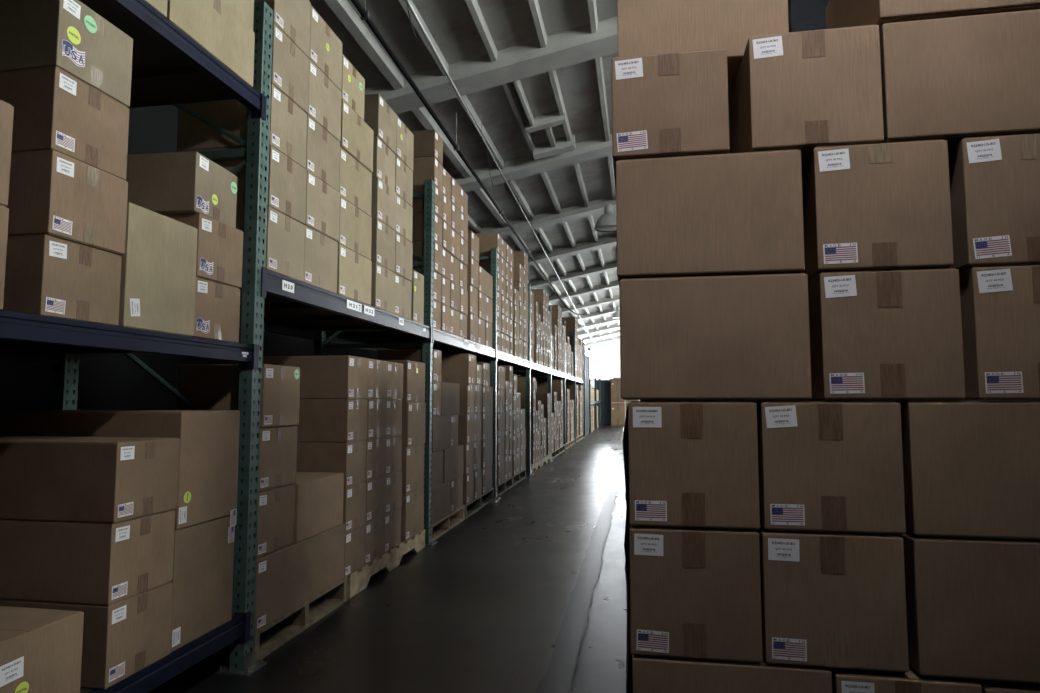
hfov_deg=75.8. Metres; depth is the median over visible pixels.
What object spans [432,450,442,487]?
cardboard box
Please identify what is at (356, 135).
cardboard box
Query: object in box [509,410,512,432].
cardboard box
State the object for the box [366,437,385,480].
cardboard box
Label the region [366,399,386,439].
cardboard box
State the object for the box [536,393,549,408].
cardboard box
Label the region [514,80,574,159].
beam
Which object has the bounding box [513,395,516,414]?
cardboard box
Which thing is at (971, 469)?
cardboard box
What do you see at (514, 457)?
cardboard box
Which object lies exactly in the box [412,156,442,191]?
cardboard box
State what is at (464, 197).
cardboard box
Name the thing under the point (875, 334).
cardboard box
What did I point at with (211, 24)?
cardboard box
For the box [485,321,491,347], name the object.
cardboard box
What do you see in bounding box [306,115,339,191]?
cardboard box
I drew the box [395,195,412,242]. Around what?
cardboard box
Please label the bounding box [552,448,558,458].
wooden pallet
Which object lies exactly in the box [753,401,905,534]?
cardboard box
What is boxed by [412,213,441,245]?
cardboard box
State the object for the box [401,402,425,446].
cardboard box
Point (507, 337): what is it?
cardboard box
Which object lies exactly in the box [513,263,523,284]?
cardboard box
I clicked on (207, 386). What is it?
cardboard box
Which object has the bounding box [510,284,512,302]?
cardboard box
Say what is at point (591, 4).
ceiling beam
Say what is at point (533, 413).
cardboard box
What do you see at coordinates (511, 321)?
cardboard box
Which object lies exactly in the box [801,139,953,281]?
cardboard box
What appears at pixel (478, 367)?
cardboard box
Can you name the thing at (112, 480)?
cardboard box
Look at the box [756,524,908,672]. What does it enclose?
cardboard box
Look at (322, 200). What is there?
cardboard box
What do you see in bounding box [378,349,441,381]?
cardboard box
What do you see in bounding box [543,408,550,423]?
cardboard box
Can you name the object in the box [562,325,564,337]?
cardboard box
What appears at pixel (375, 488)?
cardboard box
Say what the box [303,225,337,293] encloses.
cardboard box
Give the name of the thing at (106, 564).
cardboard box
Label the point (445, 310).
cardboard box
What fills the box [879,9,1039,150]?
cardboard box
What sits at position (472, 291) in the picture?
cardboard box
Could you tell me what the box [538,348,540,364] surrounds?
cardboard box
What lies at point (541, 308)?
cardboard box
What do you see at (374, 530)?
cardboard box
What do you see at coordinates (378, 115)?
cardboard box
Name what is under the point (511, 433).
cardboard box
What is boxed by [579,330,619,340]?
ceiling beam
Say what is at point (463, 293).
cardboard box
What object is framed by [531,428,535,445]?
cardboard box
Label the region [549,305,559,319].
cardboard box
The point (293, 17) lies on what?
cardboard box
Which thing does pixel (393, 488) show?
cardboard box
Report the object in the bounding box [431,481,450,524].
cardboard box
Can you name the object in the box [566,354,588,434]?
rack
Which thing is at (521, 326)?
cardboard box
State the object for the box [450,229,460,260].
cardboard box
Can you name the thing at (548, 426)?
cardboard box
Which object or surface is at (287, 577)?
cardboard box
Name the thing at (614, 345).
wall
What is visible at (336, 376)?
cardboard box
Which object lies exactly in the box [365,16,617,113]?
ceiling beam
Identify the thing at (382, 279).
cardboard box
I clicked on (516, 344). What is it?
cardboard box
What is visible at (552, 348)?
cardboard box
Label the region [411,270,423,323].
cardboard box
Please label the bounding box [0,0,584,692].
rack
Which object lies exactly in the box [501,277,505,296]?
cardboard box
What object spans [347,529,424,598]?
wooden pallet
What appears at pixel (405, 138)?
cardboard box
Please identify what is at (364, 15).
pipe
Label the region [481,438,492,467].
cardboard box
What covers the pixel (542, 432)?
cardboard box
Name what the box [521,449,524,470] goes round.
cardboard box
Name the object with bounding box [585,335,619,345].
ceiling beam
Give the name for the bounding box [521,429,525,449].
cardboard box
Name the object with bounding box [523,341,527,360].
cardboard box
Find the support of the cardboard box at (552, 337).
on the cardboard box at (552, 348)
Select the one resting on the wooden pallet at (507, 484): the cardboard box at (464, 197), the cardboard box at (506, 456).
the cardboard box at (506, 456)
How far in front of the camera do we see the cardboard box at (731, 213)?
1.48 m
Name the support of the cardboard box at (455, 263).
on the cardboard box at (455, 289)
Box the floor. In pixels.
[148,425,626,692]
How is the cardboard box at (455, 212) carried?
on the cardboard box at (456, 238)
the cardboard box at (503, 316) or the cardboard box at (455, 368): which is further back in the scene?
the cardboard box at (503, 316)
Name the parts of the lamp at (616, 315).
lamp shade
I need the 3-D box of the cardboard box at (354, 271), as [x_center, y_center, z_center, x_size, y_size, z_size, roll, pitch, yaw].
[-1.260,-0.430,4.185,0.501,0.300,0.478,-1,-5,10]
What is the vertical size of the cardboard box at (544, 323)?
0.288 m
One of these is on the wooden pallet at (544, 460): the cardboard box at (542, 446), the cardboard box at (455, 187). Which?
the cardboard box at (542, 446)
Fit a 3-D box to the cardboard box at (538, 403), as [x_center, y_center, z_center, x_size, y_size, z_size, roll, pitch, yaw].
[0.075,1.083,11.772,0.551,0.258,0.356,-1,-5,10]
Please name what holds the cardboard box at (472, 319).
on the rack at (169, 67)
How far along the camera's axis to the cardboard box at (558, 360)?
14.59 m
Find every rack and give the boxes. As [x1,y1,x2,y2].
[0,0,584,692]
[583,342,601,436]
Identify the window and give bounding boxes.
[585,350,612,378]
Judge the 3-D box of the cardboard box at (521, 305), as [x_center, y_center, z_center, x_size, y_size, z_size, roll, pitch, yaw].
[-0.237,-0.522,10.111,0.551,0.284,0.356,-1,-5,10]
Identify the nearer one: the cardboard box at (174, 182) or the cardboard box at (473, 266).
the cardboard box at (174, 182)
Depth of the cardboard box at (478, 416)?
7.22 m
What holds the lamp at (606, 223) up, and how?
hanging from the ceiling beam at (595, 207)
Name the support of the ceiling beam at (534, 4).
attached to the ceiling at (451, 24)
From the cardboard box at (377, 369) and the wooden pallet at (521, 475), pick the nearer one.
the cardboard box at (377, 369)
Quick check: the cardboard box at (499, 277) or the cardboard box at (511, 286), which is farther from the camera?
the cardboard box at (511, 286)
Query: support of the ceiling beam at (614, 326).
attached to the ceiling at (451, 24)
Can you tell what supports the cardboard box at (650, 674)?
on the cardboard box
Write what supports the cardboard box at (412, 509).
on the wooden pallet at (357, 581)
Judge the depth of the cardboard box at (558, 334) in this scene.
14.66 m
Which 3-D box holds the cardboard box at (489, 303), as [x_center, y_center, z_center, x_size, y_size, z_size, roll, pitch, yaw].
[-0.565,-0.423,7.909,0.421,0.295,0.336,-1,-5,10]
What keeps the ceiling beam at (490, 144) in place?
attached to the ceiling at (451, 24)
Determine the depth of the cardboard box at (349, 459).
4.02 m
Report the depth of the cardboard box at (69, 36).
2.07 m
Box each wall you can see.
[0,105,536,410]
[585,339,639,403]
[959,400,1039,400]
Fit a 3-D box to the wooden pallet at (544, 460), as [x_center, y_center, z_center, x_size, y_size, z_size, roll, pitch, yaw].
[0.006,2.123,12.602,1.000,0.140,1.310,-1,-5,10]
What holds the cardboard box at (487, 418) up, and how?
on the cardboard box at (486, 445)
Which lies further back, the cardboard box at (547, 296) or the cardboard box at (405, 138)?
the cardboard box at (547, 296)
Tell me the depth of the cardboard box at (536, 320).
11.53 m
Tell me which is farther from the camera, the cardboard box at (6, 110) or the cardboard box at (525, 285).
the cardboard box at (525, 285)
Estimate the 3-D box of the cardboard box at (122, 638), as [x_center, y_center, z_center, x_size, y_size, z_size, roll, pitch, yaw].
[-1.688,1.000,2.393,0.751,0.265,0.308,-1,-5,10]
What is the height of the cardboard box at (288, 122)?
0.305 m
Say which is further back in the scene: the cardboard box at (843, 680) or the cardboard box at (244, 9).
the cardboard box at (244, 9)
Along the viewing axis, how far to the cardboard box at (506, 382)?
8.82 m
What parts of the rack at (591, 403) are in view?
upright post, upright post, upright post, upright post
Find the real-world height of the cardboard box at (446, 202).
0.247 m
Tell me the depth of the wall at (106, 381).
6.21 m
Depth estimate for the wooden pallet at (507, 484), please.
8.68 m
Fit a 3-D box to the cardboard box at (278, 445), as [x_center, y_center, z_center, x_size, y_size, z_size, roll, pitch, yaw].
[-1.391,0.540,3.287,0.451,0.293,0.340,-1,-5,10]
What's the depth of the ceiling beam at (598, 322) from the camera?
35.43 m
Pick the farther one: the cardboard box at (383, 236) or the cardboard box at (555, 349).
the cardboard box at (555, 349)
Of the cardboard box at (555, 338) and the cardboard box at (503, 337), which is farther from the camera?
the cardboard box at (555, 338)
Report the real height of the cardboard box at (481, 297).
0.295 m
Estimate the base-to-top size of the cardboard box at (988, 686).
0.256 m
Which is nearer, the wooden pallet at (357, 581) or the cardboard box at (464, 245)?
the wooden pallet at (357, 581)
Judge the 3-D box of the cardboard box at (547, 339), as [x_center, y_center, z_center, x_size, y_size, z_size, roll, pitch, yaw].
[0.261,-0.022,12.901,0.551,0.288,0.346,-1,-5,10]
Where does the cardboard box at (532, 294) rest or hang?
on the cardboard box at (532, 311)
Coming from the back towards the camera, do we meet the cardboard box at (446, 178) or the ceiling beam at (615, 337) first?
the ceiling beam at (615, 337)
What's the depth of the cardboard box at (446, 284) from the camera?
6.09 m
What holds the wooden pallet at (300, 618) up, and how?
on the floor
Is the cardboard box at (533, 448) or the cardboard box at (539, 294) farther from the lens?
the cardboard box at (539, 294)
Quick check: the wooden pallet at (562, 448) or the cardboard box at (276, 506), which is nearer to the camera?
the cardboard box at (276, 506)
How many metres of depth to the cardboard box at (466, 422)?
6.78 m
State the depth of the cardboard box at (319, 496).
3.63 m
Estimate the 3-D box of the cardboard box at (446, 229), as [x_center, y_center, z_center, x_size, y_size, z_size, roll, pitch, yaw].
[-0.961,-1.003,6.205,0.601,0.248,0.272,-1,-5,10]
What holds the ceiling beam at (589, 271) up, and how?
attached to the ceiling at (451, 24)
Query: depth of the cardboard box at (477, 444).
7.21 m
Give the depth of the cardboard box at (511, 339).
9.21 m
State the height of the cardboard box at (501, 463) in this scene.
0.294 m
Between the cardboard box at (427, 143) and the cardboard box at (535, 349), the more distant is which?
the cardboard box at (535, 349)
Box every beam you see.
[324,0,595,341]
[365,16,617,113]
[398,0,603,339]
[452,134,611,191]
[465,0,612,337]
[472,196,615,236]
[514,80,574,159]
[528,0,619,328]
[528,234,616,265]
[530,261,616,288]
[549,280,618,302]
[561,295,619,312]
[573,308,616,319]
[578,317,619,328]
[578,324,619,335]
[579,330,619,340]
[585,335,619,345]
[587,0,615,214]
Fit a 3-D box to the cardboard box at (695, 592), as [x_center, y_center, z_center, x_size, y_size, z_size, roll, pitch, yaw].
[0.406,0.542,1.616,0.271,0.270,0.401,-1,-5,10]
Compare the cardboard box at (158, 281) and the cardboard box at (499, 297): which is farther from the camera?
the cardboard box at (499, 297)
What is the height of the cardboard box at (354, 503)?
0.265 m
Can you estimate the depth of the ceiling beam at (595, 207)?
15.11 m
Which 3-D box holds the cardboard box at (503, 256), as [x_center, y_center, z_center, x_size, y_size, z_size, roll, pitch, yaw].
[-0.482,-1.271,8.845,0.551,0.247,0.281,-1,-5,10]
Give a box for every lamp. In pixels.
[594,204,615,232]
[612,306,619,318]
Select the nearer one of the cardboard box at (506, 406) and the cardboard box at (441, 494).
the cardboard box at (441, 494)
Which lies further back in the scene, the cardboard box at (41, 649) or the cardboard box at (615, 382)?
the cardboard box at (615, 382)
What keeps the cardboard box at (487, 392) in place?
on the cardboard box at (487, 418)
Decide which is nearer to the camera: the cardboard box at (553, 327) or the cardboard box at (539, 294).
the cardboard box at (539, 294)
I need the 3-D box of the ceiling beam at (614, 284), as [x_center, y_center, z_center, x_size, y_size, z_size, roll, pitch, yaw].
[5.595,-2.786,24.940,11.600,2.520,0.600,-1,-5,10]
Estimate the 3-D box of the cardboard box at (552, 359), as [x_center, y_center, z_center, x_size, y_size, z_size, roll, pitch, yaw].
[0.399,0.355,13.665,0.551,0.233,0.376,-1,-5,10]
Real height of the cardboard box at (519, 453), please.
0.288 m
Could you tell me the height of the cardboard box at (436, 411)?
0.295 m
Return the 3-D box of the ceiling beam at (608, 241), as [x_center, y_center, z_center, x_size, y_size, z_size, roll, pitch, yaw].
[4.388,-3.324,18.167,11.600,2.520,0.600,-1,-5,10]
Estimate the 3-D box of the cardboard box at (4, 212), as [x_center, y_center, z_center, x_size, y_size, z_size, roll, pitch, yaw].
[-1.696,-0.253,1.744,0.501,0.290,0.308,-1,-5,10]
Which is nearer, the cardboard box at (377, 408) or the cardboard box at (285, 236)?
the cardboard box at (285, 236)
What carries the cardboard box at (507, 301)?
on the cardboard box at (507, 319)
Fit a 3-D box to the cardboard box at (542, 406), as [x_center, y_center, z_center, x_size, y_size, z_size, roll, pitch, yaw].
[0.140,1.175,12.160,0.551,0.240,0.296,-1,-5,10]
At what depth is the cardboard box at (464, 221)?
6.77 m
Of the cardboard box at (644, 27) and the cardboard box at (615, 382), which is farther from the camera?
the cardboard box at (615, 382)
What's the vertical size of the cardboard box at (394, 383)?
0.262 m
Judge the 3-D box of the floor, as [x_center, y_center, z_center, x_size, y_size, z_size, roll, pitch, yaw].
[4.854,2.904,20.300,11.600,0.202,50.000,-1,-5,10]
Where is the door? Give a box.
[596,379,610,424]
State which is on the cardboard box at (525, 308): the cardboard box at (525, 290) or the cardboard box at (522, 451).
the cardboard box at (525, 290)
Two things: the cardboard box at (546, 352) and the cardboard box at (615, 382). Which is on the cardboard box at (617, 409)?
the cardboard box at (615, 382)
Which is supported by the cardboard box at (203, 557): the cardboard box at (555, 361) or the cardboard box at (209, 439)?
the cardboard box at (209, 439)
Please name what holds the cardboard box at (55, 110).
on the cardboard box at (54, 193)
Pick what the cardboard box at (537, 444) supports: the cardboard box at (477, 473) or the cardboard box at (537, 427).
the cardboard box at (537, 427)
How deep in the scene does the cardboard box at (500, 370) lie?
8.45 m
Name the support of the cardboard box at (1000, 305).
on the cardboard box at (971, 469)
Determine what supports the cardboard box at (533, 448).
on the wooden pallet at (534, 466)
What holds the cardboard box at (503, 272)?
on the cardboard box at (503, 279)
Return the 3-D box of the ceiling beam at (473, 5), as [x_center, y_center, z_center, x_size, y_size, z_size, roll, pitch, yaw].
[1.998,-2.545,21.242,0.110,0.127,50.000,-1,-5,10]
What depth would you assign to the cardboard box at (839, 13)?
1.44 m
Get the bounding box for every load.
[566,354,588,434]
[622,406,632,692]
[788,0,828,31]
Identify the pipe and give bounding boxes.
[351,0,583,315]
[404,0,591,338]
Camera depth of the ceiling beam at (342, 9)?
8.22 m
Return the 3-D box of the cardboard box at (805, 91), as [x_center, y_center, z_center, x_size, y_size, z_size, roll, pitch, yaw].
[0.680,-0.552,1.656,0.271,0.263,0.401,-1,-5,10]
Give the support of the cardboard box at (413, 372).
on the cardboard box at (413, 413)
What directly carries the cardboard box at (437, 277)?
on the cardboard box at (437, 306)
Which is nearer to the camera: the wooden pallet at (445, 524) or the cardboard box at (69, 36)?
the cardboard box at (69, 36)
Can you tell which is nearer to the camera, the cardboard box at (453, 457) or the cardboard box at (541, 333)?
the cardboard box at (453, 457)
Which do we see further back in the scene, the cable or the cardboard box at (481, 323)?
the cardboard box at (481, 323)
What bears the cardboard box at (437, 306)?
on the rack at (169, 67)
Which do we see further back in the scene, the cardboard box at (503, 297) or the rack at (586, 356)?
the rack at (586, 356)
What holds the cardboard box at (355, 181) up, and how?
on the cardboard box at (355, 228)
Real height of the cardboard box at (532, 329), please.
0.295 m
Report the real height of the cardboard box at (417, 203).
0.247 m
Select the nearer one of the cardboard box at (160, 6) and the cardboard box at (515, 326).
the cardboard box at (160, 6)
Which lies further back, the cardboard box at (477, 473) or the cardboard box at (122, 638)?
the cardboard box at (477, 473)
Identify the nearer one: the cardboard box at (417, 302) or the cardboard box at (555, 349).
the cardboard box at (417, 302)
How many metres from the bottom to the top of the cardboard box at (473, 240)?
0.280 m
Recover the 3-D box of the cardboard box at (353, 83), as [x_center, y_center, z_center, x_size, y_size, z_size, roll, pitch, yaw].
[-1.254,-1.604,4.201,0.452,0.282,0.328,-1,-5,10]
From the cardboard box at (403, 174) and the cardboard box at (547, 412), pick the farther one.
the cardboard box at (547, 412)
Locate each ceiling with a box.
[309,0,619,341]
[468,215,585,343]
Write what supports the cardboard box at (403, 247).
on the cardboard box at (403, 287)
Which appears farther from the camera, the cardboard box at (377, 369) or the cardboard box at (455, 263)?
the cardboard box at (455, 263)
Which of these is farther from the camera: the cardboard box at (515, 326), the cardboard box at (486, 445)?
the cardboard box at (515, 326)
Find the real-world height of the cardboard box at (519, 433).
0.288 m
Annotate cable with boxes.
[407,4,416,37]
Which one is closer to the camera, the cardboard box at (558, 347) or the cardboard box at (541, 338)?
the cardboard box at (541, 338)
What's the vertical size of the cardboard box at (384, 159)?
0.285 m
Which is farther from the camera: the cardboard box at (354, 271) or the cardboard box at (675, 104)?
the cardboard box at (354, 271)
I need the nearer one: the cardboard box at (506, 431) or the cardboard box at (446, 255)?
the cardboard box at (446, 255)
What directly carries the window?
in the wall at (614, 345)
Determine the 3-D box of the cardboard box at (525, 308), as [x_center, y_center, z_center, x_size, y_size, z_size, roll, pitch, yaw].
[-0.170,-0.480,10.507,0.551,0.280,0.386,-1,-5,10]
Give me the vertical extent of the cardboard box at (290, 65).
0.305 m
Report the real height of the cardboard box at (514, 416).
0.278 m
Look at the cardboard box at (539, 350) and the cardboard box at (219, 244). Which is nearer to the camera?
the cardboard box at (219, 244)
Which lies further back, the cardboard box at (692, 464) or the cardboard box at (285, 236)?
the cardboard box at (285, 236)
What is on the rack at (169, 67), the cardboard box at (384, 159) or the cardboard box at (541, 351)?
the cardboard box at (541, 351)
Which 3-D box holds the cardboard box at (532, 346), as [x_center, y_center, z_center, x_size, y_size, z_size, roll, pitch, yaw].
[-0.068,0.120,11.087,0.551,0.295,0.356,-1,-5,10]
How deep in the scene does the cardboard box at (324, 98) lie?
3.76 m
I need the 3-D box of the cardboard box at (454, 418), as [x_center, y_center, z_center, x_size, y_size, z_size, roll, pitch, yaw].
[-0.866,0.801,6.370,0.501,0.300,0.266,-1,-5,10]
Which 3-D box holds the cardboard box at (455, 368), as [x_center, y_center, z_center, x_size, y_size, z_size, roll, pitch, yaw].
[-0.803,0.245,7.071,0.621,0.310,0.331,-1,-5,10]
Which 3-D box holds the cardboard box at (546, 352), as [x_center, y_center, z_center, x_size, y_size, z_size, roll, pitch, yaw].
[0.253,0.265,12.879,0.551,0.288,0.346,-1,-5,10]
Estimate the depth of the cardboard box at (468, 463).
6.83 m
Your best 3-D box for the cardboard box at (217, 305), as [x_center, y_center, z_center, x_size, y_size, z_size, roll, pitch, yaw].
[-1.504,-0.143,2.833,0.502,0.243,0.304,-1,-5,10]
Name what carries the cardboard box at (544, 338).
on the cardboard box at (544, 353)
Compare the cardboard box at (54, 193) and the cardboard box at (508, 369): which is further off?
the cardboard box at (508, 369)
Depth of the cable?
6.62 m
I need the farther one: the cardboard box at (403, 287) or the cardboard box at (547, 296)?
the cardboard box at (547, 296)
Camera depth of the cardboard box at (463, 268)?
6.72 m
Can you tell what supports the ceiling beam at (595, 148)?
attached to the ceiling at (451, 24)
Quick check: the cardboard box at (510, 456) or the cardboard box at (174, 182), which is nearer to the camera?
the cardboard box at (174, 182)
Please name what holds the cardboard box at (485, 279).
on the cardboard box at (481, 297)
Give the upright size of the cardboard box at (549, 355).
0.285 m
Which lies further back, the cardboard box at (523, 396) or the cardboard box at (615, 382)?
the cardboard box at (615, 382)
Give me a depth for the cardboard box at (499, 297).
8.46 m
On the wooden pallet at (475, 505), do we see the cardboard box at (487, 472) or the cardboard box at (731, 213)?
the cardboard box at (487, 472)
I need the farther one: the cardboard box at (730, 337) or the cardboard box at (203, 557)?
the cardboard box at (203, 557)
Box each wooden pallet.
[208,576,347,661]
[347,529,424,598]
[431,505,464,540]
[463,488,493,518]
[497,476,512,495]
[513,468,525,485]
[525,459,540,472]
[541,453,550,466]
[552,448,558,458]
[559,444,564,453]
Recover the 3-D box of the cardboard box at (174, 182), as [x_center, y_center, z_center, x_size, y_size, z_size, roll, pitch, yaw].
[-1.517,-0.645,2.832,0.502,0.243,0.304,-1,-5,7]
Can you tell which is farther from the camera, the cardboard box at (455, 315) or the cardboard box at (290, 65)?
the cardboard box at (455, 315)
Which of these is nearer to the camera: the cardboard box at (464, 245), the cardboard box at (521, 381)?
the cardboard box at (464, 245)
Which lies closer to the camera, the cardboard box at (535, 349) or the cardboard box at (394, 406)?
the cardboard box at (394, 406)
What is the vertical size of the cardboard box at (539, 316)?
0.300 m
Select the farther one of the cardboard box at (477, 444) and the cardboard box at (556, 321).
the cardboard box at (556, 321)
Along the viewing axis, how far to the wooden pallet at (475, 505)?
7.33 m
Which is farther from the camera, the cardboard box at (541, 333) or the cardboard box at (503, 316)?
the cardboard box at (541, 333)
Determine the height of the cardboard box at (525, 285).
0.280 m
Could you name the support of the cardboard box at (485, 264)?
on the cardboard box at (499, 277)
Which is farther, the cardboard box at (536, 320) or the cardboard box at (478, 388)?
the cardboard box at (536, 320)
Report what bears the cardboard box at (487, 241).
on the cardboard box at (485, 264)
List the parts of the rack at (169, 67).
upright post, plate, upright post, upright post, upright post, plate, upright post, upright post, upright post, upright post, upright post, upright post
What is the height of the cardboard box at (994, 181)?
0.272 m
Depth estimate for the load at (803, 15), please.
2.56 m
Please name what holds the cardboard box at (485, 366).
on the cardboard box at (487, 392)
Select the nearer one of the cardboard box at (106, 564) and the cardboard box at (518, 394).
the cardboard box at (106, 564)
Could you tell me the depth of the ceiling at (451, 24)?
9.62 m
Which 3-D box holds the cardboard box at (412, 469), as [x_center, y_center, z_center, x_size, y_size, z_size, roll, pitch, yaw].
[-1.118,0.951,5.266,0.621,0.348,0.428,-1,-5,10]
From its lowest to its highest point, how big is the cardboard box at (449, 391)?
0.300 m
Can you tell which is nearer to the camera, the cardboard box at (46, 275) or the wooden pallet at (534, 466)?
the cardboard box at (46, 275)
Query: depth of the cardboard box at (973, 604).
1.33 m
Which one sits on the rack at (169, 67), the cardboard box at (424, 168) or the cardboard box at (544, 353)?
the cardboard box at (544, 353)
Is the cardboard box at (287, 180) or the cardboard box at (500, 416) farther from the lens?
the cardboard box at (500, 416)
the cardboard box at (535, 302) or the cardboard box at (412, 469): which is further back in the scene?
the cardboard box at (535, 302)
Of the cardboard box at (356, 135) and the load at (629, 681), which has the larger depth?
the cardboard box at (356, 135)
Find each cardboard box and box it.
[0,0,132,106]
[0,67,128,179]
[0,100,13,205]
[0,205,8,308]
[0,234,121,325]
[0,410,239,529]
[0,436,179,523]
[0,510,174,605]
[0,582,172,688]
[0,606,83,692]
[6,150,127,254]
[118,202,197,336]
[126,151,236,227]
[144,0,167,17]
[164,213,242,287]
[166,0,254,86]
[170,515,234,652]
[176,364,299,427]
[177,84,306,168]
[181,145,306,224]
[192,277,239,342]
[221,0,253,30]
[236,206,304,281]
[254,0,310,57]
[254,523,344,632]
[257,484,295,557]
[259,426,296,491]
[262,355,367,398]
[271,23,308,112]
[294,472,343,542]
[296,399,367,442]
[296,440,365,487]
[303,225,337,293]
[304,171,339,241]
[306,59,341,141]
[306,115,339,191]
[309,5,342,90]
[337,244,371,305]
[338,196,371,259]
[339,147,371,216]
[340,99,373,172]
[341,54,364,120]
[343,482,365,532]
[344,525,364,577]
[364,94,396,153]
[364,516,384,565]
[365,476,385,523]
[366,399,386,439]
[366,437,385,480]
[367,358,386,398]
[370,263,394,313]
[371,177,396,230]
[371,219,395,271]
[372,136,395,190]
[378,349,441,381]
[382,360,424,402]
[384,508,400,553]
[385,435,401,474]
[385,471,401,514]
[386,361,402,398]
[386,399,401,436]
[394,232,412,280]
[395,116,413,170]
[395,156,412,206]
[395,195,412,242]
[395,274,411,319]
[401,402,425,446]
[401,444,424,493]
[401,487,423,540]
[411,130,442,164]
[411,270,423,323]
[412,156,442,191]
[412,185,442,218]
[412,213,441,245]
[412,241,442,274]
[420,271,441,302]
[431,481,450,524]
[432,382,440,416]
[432,415,450,451]
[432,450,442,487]
[433,300,440,329]
[441,276,450,306]
[441,303,450,332]
[441,354,475,384]
[441,382,459,415]
[442,167,450,200]
[442,194,450,226]
[442,220,451,252]
[442,248,450,279]
[443,445,463,482]
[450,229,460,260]
[450,255,459,285]
[450,281,459,311]
[450,308,459,336]
[450,475,462,513]
[451,176,460,210]
[451,202,460,235]
[451,415,457,446]
[458,413,474,443]
[458,442,473,473]
[459,262,466,289]
[459,384,474,413]
[460,237,467,265]
[460,287,467,315]
[460,313,466,338]
[461,188,467,218]
[461,213,467,241]
[463,471,473,503]
[467,230,478,262]
[467,257,478,288]
[467,284,477,315]
[467,312,477,342]
[474,384,481,412]
[474,413,481,441]
[474,440,480,470]
[474,468,481,499]
[475,233,501,255]
[476,362,489,386]
[476,364,481,384]
[478,266,492,299]
[478,291,485,320]
[478,318,484,345]
[479,252,501,273]
[481,386,492,412]
[481,412,492,440]
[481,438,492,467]
[482,464,492,493]
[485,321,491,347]
[486,296,492,323]
[488,272,501,293]
[489,366,504,389]
[497,291,501,312]
[497,311,501,331]
[497,331,500,350]
[497,389,504,412]
[497,412,504,436]
[497,435,504,460]
[497,458,504,484]
[501,239,505,260]
[501,258,505,278]
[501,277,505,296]
[501,313,505,334]
[501,333,505,352]
[502,295,505,315]
[502,365,512,387]
[505,380,508,404]
[505,405,508,429]
[505,430,508,454]
[505,454,508,479]
[506,243,510,264]
[506,262,509,282]
[506,280,509,300]
[506,298,509,317]
[506,316,509,336]
[506,335,509,353]
[509,388,512,409]
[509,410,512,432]
[509,432,512,454]
[509,454,511,477]
[510,249,512,267]
[510,266,512,284]
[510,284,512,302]
[510,301,512,319]
[510,319,512,337]
[510,337,512,354]
[512,434,516,454]
[512,454,516,475]
[513,251,527,273]
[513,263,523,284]
[513,282,523,303]
[513,288,518,307]
[513,305,519,323]
[513,322,518,340]
[513,339,519,357]
[513,375,516,394]
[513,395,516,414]
[513,415,516,434]
[516,412,520,432]
[517,377,535,393]
[517,393,520,412]
[517,432,520,452]
[517,452,520,472]
[519,301,523,321]
[519,320,523,340]
[519,339,522,358]
[521,394,535,410]
[521,409,524,428]
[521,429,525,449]
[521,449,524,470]
[523,270,527,289]
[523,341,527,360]
[524,287,527,307]
[524,305,527,324]
[524,323,527,342]
[525,411,535,428]
[525,445,535,462]
[531,289,545,306]
[531,291,533,309]
[531,309,533,327]
[531,326,533,344]
[531,344,533,362]
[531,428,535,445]
[534,301,537,316]
[534,317,538,332]
[534,332,538,348]
[534,348,537,363]
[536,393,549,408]
[536,401,540,415]
[536,411,537,427]
[536,427,537,444]
[536,444,537,461]
[538,304,545,321]
[538,314,540,331]
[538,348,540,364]
[538,415,540,430]
[538,430,540,444]
[538,444,540,459]
[540,322,542,336]
[540,336,542,350]
[541,320,545,336]
[541,351,542,365]
[541,404,543,417]
[541,418,543,430]
[541,431,543,444]
[541,444,543,457]
[543,335,545,351]
[543,351,545,366]
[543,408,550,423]
[546,292,548,308]
[546,337,548,352]
[546,352,547,367]
[546,423,550,438]
[546,438,550,454]
[548,354,550,368]
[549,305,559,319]
[551,318,559,332]
[551,324,556,336]
[551,335,553,346]
[551,346,553,357]
[551,358,553,369]
[554,336,556,347]
[554,347,556,359]
[554,359,556,370]
[557,331,559,345]
[557,345,559,358]
[557,358,559,371]
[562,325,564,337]
[611,48,729,191]
[611,378,624,402]
[611,403,624,424]
[616,149,804,282]
[617,0,788,104]
[619,273,811,399]
[628,401,759,529]
[629,524,762,662]
[632,654,831,692]
[728,25,883,165]
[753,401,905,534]
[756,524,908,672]
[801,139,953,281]
[808,268,964,399]
[826,0,1039,28]
[829,664,981,692]
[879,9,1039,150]
[897,401,1039,539]
[897,531,1039,683]
[948,133,1039,271]
[959,264,1039,399]
[975,680,1039,692]
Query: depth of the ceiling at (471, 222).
14.79 m
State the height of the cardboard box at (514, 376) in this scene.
0.278 m
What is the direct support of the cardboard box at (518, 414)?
on the cardboard box at (519, 433)
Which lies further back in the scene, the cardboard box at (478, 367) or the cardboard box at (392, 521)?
the cardboard box at (478, 367)
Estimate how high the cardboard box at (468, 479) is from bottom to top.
0.297 m
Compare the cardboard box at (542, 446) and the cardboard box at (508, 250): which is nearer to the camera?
the cardboard box at (508, 250)
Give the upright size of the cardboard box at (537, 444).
0.287 m
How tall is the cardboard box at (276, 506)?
0.298 m
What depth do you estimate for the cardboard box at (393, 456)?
4.75 m
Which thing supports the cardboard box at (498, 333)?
on the rack at (169, 67)
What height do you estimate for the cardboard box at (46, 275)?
0.245 m
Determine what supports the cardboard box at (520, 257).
on the cardboard box
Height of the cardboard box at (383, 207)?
0.285 m
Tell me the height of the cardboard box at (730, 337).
0.272 m
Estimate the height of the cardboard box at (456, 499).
0.305 m

